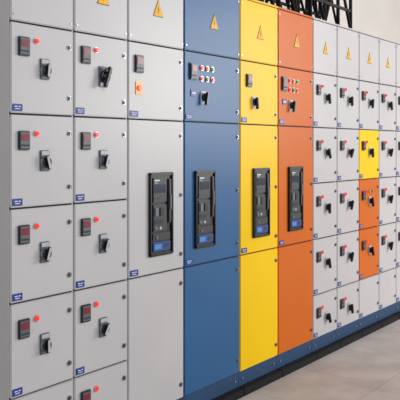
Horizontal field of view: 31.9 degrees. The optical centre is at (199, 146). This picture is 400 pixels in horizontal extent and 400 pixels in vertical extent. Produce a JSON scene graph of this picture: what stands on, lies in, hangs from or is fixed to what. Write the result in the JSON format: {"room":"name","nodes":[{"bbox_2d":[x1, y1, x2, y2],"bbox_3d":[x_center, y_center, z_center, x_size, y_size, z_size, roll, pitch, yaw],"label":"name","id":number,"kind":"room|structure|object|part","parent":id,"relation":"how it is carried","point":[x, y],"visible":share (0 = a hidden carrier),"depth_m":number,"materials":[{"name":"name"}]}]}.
{"room":"electrical room","nodes":[
{"label":"electrical room","id":0,"kind":"room"},
{"bbox_2d":[238,319,399,399],"bbox_3d":[2.364,1.560,3.229,7.400,0.100,14.000,0,0,38],"label":"floor","id":1,"kind":"structure","parent":0,"point":[367,368],"depth_m":4.59,"materials":[{"name":"concrete"}]},
{"bbox_2d":[0,0,72,399],"bbox_3d":[-0.887,0.294,3.221,0.586,2.432,0.353,0,0,38],"label":"tall cabinet","id":2,"kind":"object","parent":1,"relation":"on","point":[36,36],"visible":1,"depth_m":3.03,"materials":[{"name":"grey metal"}]},
{"bbox_2d":[34,315,39,321],"bbox_3d":[-0.705,0.742,3.028,0.013,0.028,0.028,0,0,38],"label":"lamp","id":3,"kind":"object","parent":2,"relation":"attached to","point":[36,317],"depth_m":3.02,"materials":[{"name":"plastic"}]},
{"bbox_2d":[34,223,39,228],"bbox_3d":[-0.705,0.342,3.028,0.013,0.028,0.028,0,0,38],"label":"lamp","id":4,"kind":"object","parent":2,"relation":"attached to","point":[36,225],"depth_m":3.02,"materials":[{"name":"plastic"}]},
{"bbox_2d":[34,130,39,136],"bbox_3d":[-0.705,-0.058,3.028,0.013,0.028,0.028,0,0,38],"label":"lamp","id":5,"kind":"object","parent":2,"relation":"attached to","point":[36,132],"depth_m":3.02,"materials":[{"name":"plastic"}]},
{"bbox_3d":[-0.693,0.860,3.070,0.022,0.392,0.344,0,0,38],"label":"door","id":6,"kind":"part","parent":2,"relation":"part of","materials":[{"name":"grey paint"}]},
{"bbox_3d":[-0.693,0.460,3.070,0.022,0.392,0.344,0,0,38],"label":"door","id":7,"kind":"part","parent":2,"relation":"part of","materials":[{"name":"grey paint"}]},
{"bbox_3d":[-0.693,0.060,3.070,0.022,0.392,0.344,0,0,38],"label":"door","id":8,"kind":"part","parent":2,"relation":"part of","materials":[{"name":"grey paint"}]},
{"bbox_3d":[-0.693,-0.335,3.070,0.022,0.382,0.344,0,0,38],"label":"door","id":9,"kind":"part","parent":2,"relation":"part of","materials":[{"name":"grey paint"}]},
{"bbox_3d":[-0.693,1.215,3.070,0.022,0.302,0.344,0,0,38],"label":"door","id":10,"kind":"part","parent":2,"relation":"part of","materials":[{"name":"grey paint"}]},
{"bbox_3d":[-0.669,0.860,3.055,0.036,0.092,0.054,0,0,38],"label":"rotary switch handle","id":11,"kind":"part","parent":2,"relation":"part of","materials":[{"name":"grey plastic"}]},
{"bbox_3d":[-0.669,0.460,3.055,0.036,0.092,0.054,0,0,38],"label":"rotary switch handle","id":12,"kind":"part","parent":2,"relation":"part of","materials":[{"name":"grey plastic"}]},
{"bbox_3d":[-0.669,0.060,3.055,0.036,0.092,0.054,0,0,38],"label":"rotary switch handle","id":13,"kind":"part","parent":2,"relation":"part of","materials":[{"name":"grey plastic"}]},
{"bbox_3d":[-0.669,-0.340,3.055,0.036,0.092,0.054,0,0,38],"label":"rotary switch handle","id":14,"kind":"part","parent":2,"relation":"part of","materials":[{"name":"grey plastic"}]},
{"bbox_2d":[72,0,126,399],"bbox_3d":[-0.666,0.294,3.497,0.595,2.432,0.354,0,0,38],"label":"tall cabinet","id":15,"kind":"object","parent":1,"relation":"on","point":[99,31],"visible":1,"depth_m":3.33,"materials":[{"name":"grey metal"}]},
{"bbox_3d":[-0.475,1.215,3.349,0.022,0.302,0.346,0,0,38],"label":"door","id":16,"kind":"part","parent":15,"relation":"part of","materials":[{"name":"grey paint"}]},
{"bbox_3d":[-0.475,0.860,3.349,0.022,0.392,0.346,0,0,38],"label":"door","id":17,"kind":"part","parent":15,"relation":"part of","materials":[{"name":"grey paint"}]},
{"bbox_3d":[-0.475,0.460,3.349,0.022,0.392,0.346,0,0,38],"label":"door","id":18,"kind":"part","parent":15,"relation":"part of","materials":[{"name":"grey paint"}]},
{"bbox_3d":[-0.475,0.060,3.349,0.022,0.392,0.346,0,0,38],"label":"door","id":19,"kind":"part","parent":15,"relation":"part of","materials":[{"name":"grey paint"}]},
{"bbox_3d":[-0.475,-0.335,3.349,0.022,0.382,0.346,0,0,38],"label":"door","id":20,"kind":"part","parent":15,"relation":"part of","materials":[{"name":"grey paint"}]},
{"bbox_3d":[-0.451,0.860,3.333,0.036,0.092,0.054,0,0,38],"label":"rotary switch handle","id":21,"kind":"part","parent":15,"relation":"part of","materials":[{"name":"grey plastic"}]},
{"bbox_3d":[-0.451,0.460,3.333,0.036,0.092,0.054,0,0,38],"label":"rotary switch handle","id":22,"kind":"part","parent":15,"relation":"part of","materials":[{"name":"grey plastic"}]},
{"bbox_3d":[-0.451,0.060,3.333,0.036,0.092,0.054,0,0,38],"label":"rotary switch handle","id":23,"kind":"part","parent":15,"relation":"part of","materials":[{"name":"grey plastic"}]},
{"bbox_3d":[-0.448,-0.333,3.330,0.046,0.104,0.061,0,0,38],"label":"rotary switch handle","id":24,"kind":"part","parent":15,"relation":"part of","materials":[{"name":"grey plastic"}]},
{"bbox_2d":[126,0,182,399],"bbox_3d":[-0.427,0.294,3.815,0.580,2.432,0.440,0,0,38],"label":"tall cabinet","id":25,"kind":"object","parent":1,"relation":"on","point":[154,40],"visible":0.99,"depth_m":3.63,"materials":[{"name":"grey metal"}]},
{"bbox_3d":[-0.231,1.015,3.661,0.022,0.702,0.431,0,0,38],"label":"door","id":26,"kind":"part","parent":25,"relation":"part of","materials":[{"name":"grey paint"}]},
{"bbox_3d":[-0.231,0.260,3.661,0.022,0.792,0.431,0,0,38],"label":"door","id":27,"kind":"part","parent":25,"relation":"part of","materials":[{"name":"grey paint"}]},
{"bbox_3d":[-0.231,-0.335,3.661,0.022,0.382,0.431,0,0,38],"label":"door","id":28,"kind":"part","parent":25,"relation":"part of","materials":[{"name":"grey paint"}]},
{"bbox_2d":[182,0,243,399],"bbox_3d":[-0.124,0.294,4.197,0.586,2.432,0.537,0,0,38],"label":"tall cabinet","id":29,"kind":"object","parent":1,"relation":"on","point":[210,50],"visible":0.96,"depth_m":4.01,"materials":[{"name":"metal"}]},
{"bbox_3d":[0.032,-0.275,3.951,0.037,0.081,0.052,0,0,38],"label":"rotary switch handle","id":30,"kind":"part","parent":29,"relation":"part of","materials":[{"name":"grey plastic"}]},
{"bbox_3d":[0.070,1.015,4.046,0.022,0.702,0.528,0,0,38],"label":"door","id":31,"kind":"part","parent":29,"relation":"part of","materials":[{"name":"blue paint"}]},
{"bbox_3d":[0.070,0.260,4.046,0.022,0.792,0.528,0,0,38],"label":"door","id":32,"kind":"part","parent":29,"relation":"part of","materials":[{"name":"blue paint"}]},
{"bbox_3d":[0.070,-0.335,4.046,0.022,0.382,0.528,0,0,38],"label":"door","id":33,"kind":"part","parent":29,"relation":"part of","materials":[{"name":"blue paint"}]},
{"bbox_2d":[258,0,351,27],"bbox_3d":[0.382,-1.308,4.849,0.310,0.763,2.542,0,0,38],"label":"lattice","id":34,"kind":"object","parent":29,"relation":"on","point":[322,11],"visible":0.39,"depth_m":5.43,"materials":[{"name":"black metal"}]},
{"bbox_2d":[238,0,281,395],"bbox_3d":[0.176,0.294,4.581,0.586,2.432,0.437,0,0,38],"label":"tall cabinet","id":35,"kind":"object","parent":1,"relation":"on","point":[257,124],"visible":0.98,"depth_m":4.40,"materials":[{"name":"metal"}]},
{"bbox_3d":[0.350,-0.275,4.358,0.037,0.081,0.052,0,0,38],"label":"rotary switch handle","id":36,"kind":"part","parent":35,"relation":"part of","materials":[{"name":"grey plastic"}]},
{"bbox_3d":[0.369,1.015,4.430,0.022,0.702,0.429,0,0,38],"label":"door","id":37,"kind":"part","parent":35,"relation":"part of","materials":[{"name":"yellow paint"}]},
{"bbox_3d":[0.369,0.260,4.430,0.022,0.792,0.429,0,0,38],"label":"door","id":38,"kind":"part","parent":35,"relation":"part of","materials":[{"name":"yellow paint"}]},
{"bbox_3d":[0.369,-0.335,4.430,0.022,0.382,0.429,0,0,38],"label":"door","id":39,"kind":"part","parent":35,"relation":"part of","materials":[{"name":"yellow paint"}]},
{"bbox_2d":[276,7,316,376],"bbox_3d":[0.455,0.294,4.939,0.586,2.432,0.470,0,0,38],"label":"tall cabinet","id":40,"kind":"object","parent":1,"relation":"on","point":[294,29],"visible":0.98,"depth_m":4.76,"materials":[{"name":"metal"}]},
{"bbox_3d":[0.626,-0.275,4.712,0.037,0.081,0.052,0,0,38],"label":"rotary switch handle","id":41,"kind":"part","parent":40,"relation":"part of","materials":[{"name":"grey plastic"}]},
{"bbox_3d":[0.649,1.015,4.787,0.022,0.702,0.462,0,0,38],"label":"door","id":42,"kind":"part","parent":40,"relation":"part of","materials":[{"name":"orange paint"}]},
{"bbox_3d":[0.649,0.260,4.787,0.022,0.792,0.462,0,0,38],"label":"door","id":43,"kind":"part","parent":40,"relation":"part of","materials":[{"name":"orange paint"}]},
{"bbox_3d":[0.649,-0.335,4.787,0.022,0.382,0.462,0,0,38],"label":"door","id":44,"kind":"part","parent":40,"relation":"part of","materials":[{"name":"orange paint"}]},
{"bbox_2d":[311,17,340,359],"bbox_3d":[0.713,0.294,5.269,0.586,2.432,0.369,0,0,38],"label":"tall cabinet","id":45,"kind":"object","parent":1,"relation":"on","point":[324,343],"visible":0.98,"depth_m":5.09,"materials":[{"name":"grey metal"}]},
{"bbox_3d":[0.907,0.860,5.118,0.022,0.392,0.360,0,0,38],"label":"door","id":46,"kind":"part","parent":45,"relation":"part of","materials":[{"name":"grey paint"}]},
{"bbox_3d":[0.907,-0.335,5.118,0.022,0.382,0.360,0,0,38],"label":"door","id":47,"kind":"part","parent":45,"relation":"part of","materials":[{"name":"grey paint"}]},
{"bbox_3d":[0.907,1.215,5.118,0.022,0.302,0.360,0,0,38],"label":"door","id":48,"kind":"part","parent":45,"relation":"part of","materials":[{"name":"grey paint"}]},
{"bbox_3d":[0.907,0.460,5.118,0.022,0.392,0.360,0,0,38],"label":"door","id":49,"kind":"part","parent":45,"relation":"part of","materials":[{"name":"grey paint"}]},
{"bbox_3d":[0.907,0.060,5.118,0.022,0.392,0.360,0,0,38],"label":"door","id":50,"kind":"part","parent":45,"relation":"part of","materials":[{"name":"grey paint"}]},
{"bbox_3d":[0.939,0.445,5.112,0.037,0.081,0.052,0,0,38],"label":"rotary switch handle","id":51,"kind":"part","parent":45,"relation":"part of","materials":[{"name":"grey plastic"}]},
{"bbox_3d":[0.939,1.244,5.112,0.037,0.081,0.052,0,0,38],"label":"rotary switch handle","id":52,"kind":"part","parent":45,"relation":"part of","materials":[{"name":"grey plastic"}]},
{"bbox_3d":[0.939,0.845,5.112,0.037,0.081,0.052,0,0,38],"label":"rotary switch handle","id":53,"kind":"part","parent":45,"relation":"part of","materials":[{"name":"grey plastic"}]},
{"bbox_3d":[0.939,0.045,5.112,0.037,0.081,0.052,0,0,38],"label":"rotary switch handle","id":54,"kind":"part","parent":45,"relation":"part of","materials":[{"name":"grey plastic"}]},
{"bbox_3d":[0.939,-0.355,5.112,0.037,0.082,0.052,0,0,38],"label":"rotary switch handle","id":55,"kind":"part","parent":45,"relation":"part of","materials":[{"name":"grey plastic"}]},
{"bbox_2d":[335,24,361,348],"bbox_3d":[0.944,0.294,5.564,0.586,2.432,0.378,0,0,38],"label":"tall cabinet","id":56,"kind":"object","parent":1,"relation":"on","point":[347,332],"visible":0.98,"depth_m":5.39,"materials":[{"name":"white metal"}]},
{"bbox_3d":[1.137,1.215,5.412,0.022,0.302,0.370,0,0,38],"label":"door","id":57,"kind":"part","parent":56,"relation":"part of","materials":[{"name":"grey paint"}]},
{"bbox_3d":[1.137,0.860,5.412,0.022,0.392,0.370,0,0,38],"label":"door","id":58,"kind":"part","parent":56,"relation":"part of","materials":[{"name":"grey paint"}]},
{"bbox_3d":[1.137,0.460,5.412,0.022,0.392,0.370,0,0,38],"label":"door","id":59,"kind":"part","parent":56,"relation":"part of","materials":[{"name":"grey paint"}]},
{"bbox_3d":[1.137,-0.335,5.412,0.022,0.382,0.370,0,0,38],"label":"door","id":60,"kind":"part","parent":56,"relation":"part of","materials":[{"name":"grey paint"}]},
{"bbox_3d":[1.137,0.060,5.412,0.022,0.392,0.370,0,0,38],"label":"door","id":61,"kind":"part","parent":56,"relation":"part of","materials":[{"name":"grey paint"}]},
{"bbox_3d":[1.167,1.245,5.403,0.037,0.082,0.052,0,0,38],"label":"rotary switch handle","id":62,"kind":"part","parent":56,"relation":"part of","materials":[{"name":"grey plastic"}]},
{"bbox_3d":[1.167,0.844,5.403,0.037,0.081,0.052,0,0,38],"label":"rotary switch handle","id":63,"kind":"part","parent":56,"relation":"part of","materials":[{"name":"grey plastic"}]},
{"bbox_3d":[1.167,0.444,5.403,0.037,0.080,0.052,0,0,38],"label":"rotary switch handle","id":64,"kind":"part","parent":56,"relation":"part of","materials":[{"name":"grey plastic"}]},
{"bbox_3d":[1.167,0.043,5.403,0.037,0.079,0.052,0,0,38],"label":"rotary switch handle","id":65,"kind":"part","parent":56,"relation":"part of","materials":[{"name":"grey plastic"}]},
{"bbox_3d":[1.167,-0.355,5.403,0.037,0.081,0.052,0,0,38],"label":"rotary switch handle","id":66,"kind":"part","parent":56,"relation":"part of","materials":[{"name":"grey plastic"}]},
{"bbox_2d":[358,31,381,337],"bbox_3d":[1.178,0.294,5.864,0.586,2.432,0.383,0,0,38],"label":"tall cabinet","id":67,"kind":"object","parent":1,"relation":"on","point":[368,323],"visible":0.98,"depth_m":5.69,"materials":[{"name":"white metal"}]},
{"bbox_3d":[1.372,1.215,5.712,0.022,0.302,0.375,0,0,38],"label":"door","id":68,"kind":"part","parent":67,"relation":"part of","materials":[{"name":"grey paint"}]},
{"bbox_3d":[1.372,0.860,5.712,0.022,0.392,0.375,0,0,38],"label":"door","id":69,"kind":"part","parent":67,"relation":"part of","materials":[{"name":"orange paint"}]},
{"bbox_3d":[1.372,0.460,5.712,0.022,0.392,0.375,0,0,38],"label":"door","id":70,"kind":"part","parent":67,"relation":"part of","materials":[{"name":"orange paint"}]},
{"bbox_3d":[1.372,-0.335,5.712,0.022,0.382,0.375,0,0,38],"label":"door","id":71,"kind":"part","parent":67,"relation":"part of","materials":[{"name":"grey paint"}]},
{"bbox_3d":[1.372,0.060,5.712,0.022,0.392,0.375,0,0,38],"label":"door","id":72,"kind":"part","parent":67,"relation":"part of","materials":[{"name":"yellow paint"}]},
{"bbox_3d":[1.399,0.045,5.701,0.037,0.082,0.052,0,0,38],"label":"rotary switch handle","id":73,"kind":"part","parent":67,"relation":"part of","materials":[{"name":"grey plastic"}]},
{"bbox_3d":[1.399,-0.355,5.701,0.037,0.082,0.052,0,0,38],"label":"rotary switch handle","id":74,"kind":"part","parent":67,"relation":"part of","materials":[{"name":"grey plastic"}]},
{"bbox_3d":[1.399,0.845,5.701,0.037,0.081,0.052,0,0,38],"label":"rotary switch handle","id":75,"kind":"part","parent":67,"relation":"part of","materials":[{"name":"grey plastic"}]},
{"bbox_3d":[1.399,0.445,5.701,0.037,0.081,0.052,0,0,38],"label":"rotary switch handle","id":76,"kind":"part","parent":67,"relation":"part of","materials":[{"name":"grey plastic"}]},
{"bbox_2d":[378,37,398,327],"bbox_3d":[1.407,0.294,6.156,0.586,2.432,0.360,0,0,38],"label":"tall cabinet","id":77,"kind":"object","parent":1,"relation":"on","point":[387,315],"visible":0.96,"depth_m":5.98,"materials":[{"name":"grey metal"}]},
{"bbox_3d":[1.600,1.215,6.005,0.022,0.302,0.352,0,0,38],"label":"door","id":78,"kind":"part","parent":77,"relation":"part of","materials":[{"name":"grey paint"}]},
{"bbox_3d":[1.600,0.860,6.005,0.022,0.392,0.352,0,0,38],"label":"door","id":79,"kind":"part","parent":77,"relation":"part of","materials":[{"name":"grey paint"}]},
{"bbox_3d":[1.600,0.460,6.005,0.022,0.392,0.352,0,0,38],"label":"door","id":80,"kind":"part","parent":77,"relation":"part of","materials":[{"name":"grey paint"}]},
{"bbox_3d":[1.600,0.060,6.005,0.022,0.392,0.352,0,0,38],"label":"door","id":81,"kind":"part","parent":77,"relation":"part of","materials":[{"name":"grey paint"}]},
{"bbox_3d":[1.600,-0.335,6.005,0.022,0.382,0.352,0,0,38],"label":"door","id":82,"kind":"part","parent":77,"relation":"part of","materials":[{"name":"grey paint"}]},
{"bbox_3d":[1.635,-0.355,6.003,0.037,0.082,0.052,0,0,38],"label":"rotary switch handle","id":83,"kind":"part","parent":77,"relation":"part of","materials":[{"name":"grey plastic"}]},
{"bbox_3d":[1.635,0.844,6.003,0.037,0.080,0.052,0,0,38],"label":"rotary switch handle","id":84,"kind":"part","parent":77,"relation":"part of","materials":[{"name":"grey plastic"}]},
{"bbox_3d":[1.635,0.444,6.003,0.037,0.080,0.052,0,0,38],"label":"rotary switch handle","id":85,"kind":"part","parent":77,"relation":"part of","materials":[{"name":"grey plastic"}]},
{"bbox_3d":[1.635,0.043,6.003,0.037,0.079,0.052,0,0,38],"label":"rotary switch handle","id":86,"kind":"part","parent":77,"relation":"part of","materials":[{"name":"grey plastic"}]},
{"bbox_2d":[395,42,399,318],"bbox_3d":[1.629,0.294,6.441,0.586,2.432,0.363,0,0,38],"label":"tall cabinet","id":87,"kind":"object","parent":1,"relation":"on","point":[397,304],"visible":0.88,"depth_m":6.17,"materials":[{"name":"grey metal"}]},
{"bbox_3d":[1.823,1.215,6.290,0.022,0.302,0.355,0,0,38],"label":"door","id":88,"kind":"part","parent":87,"relation":"part of","materials":[{"name":"grey paint"}]},
{"bbox_3d":[1.823,0.860,6.290,0.022,0.392,0.355,0,0,38],"label":"door","id":89,"kind":"part","parent":87,"relation":"part of","materials":[{"name":"grey paint"}]},
{"bbox_3d":[1.823,0.460,6.290,0.022,0.392,0.355,0,0,38],"label":"door","id":90,"kind":"part","parent":87,"relation":"part of","materials":[{"name":"grey paint"}]},
{"bbox_3d":[1.823,-0.335,6.290,0.022,0.382,0.355,0,0,38],"label":"door","id":91,"kind":"part","parent":87,"relation":"part of","materials":[{"name":"grey paint"}]},
{"bbox_3d":[1.823,0.060,6.290,0.022,0.392,0.355,0,0,38],"label":"door","id":92,"kind":"part","parent":87,"relation":"part of","materials":[{"name":"grey paint"}]},
{"bbox_2d":[264,0,399,42],"bbox_3d":[-0.610,-0.740,5.553,0.150,4.500,14.000,0,0,38],"label":"wall","id":93,"kind":"structure","parent":0,"point":[380,18],"depth_m":9.12,"materials":[{"name":"paint"}]}
]}

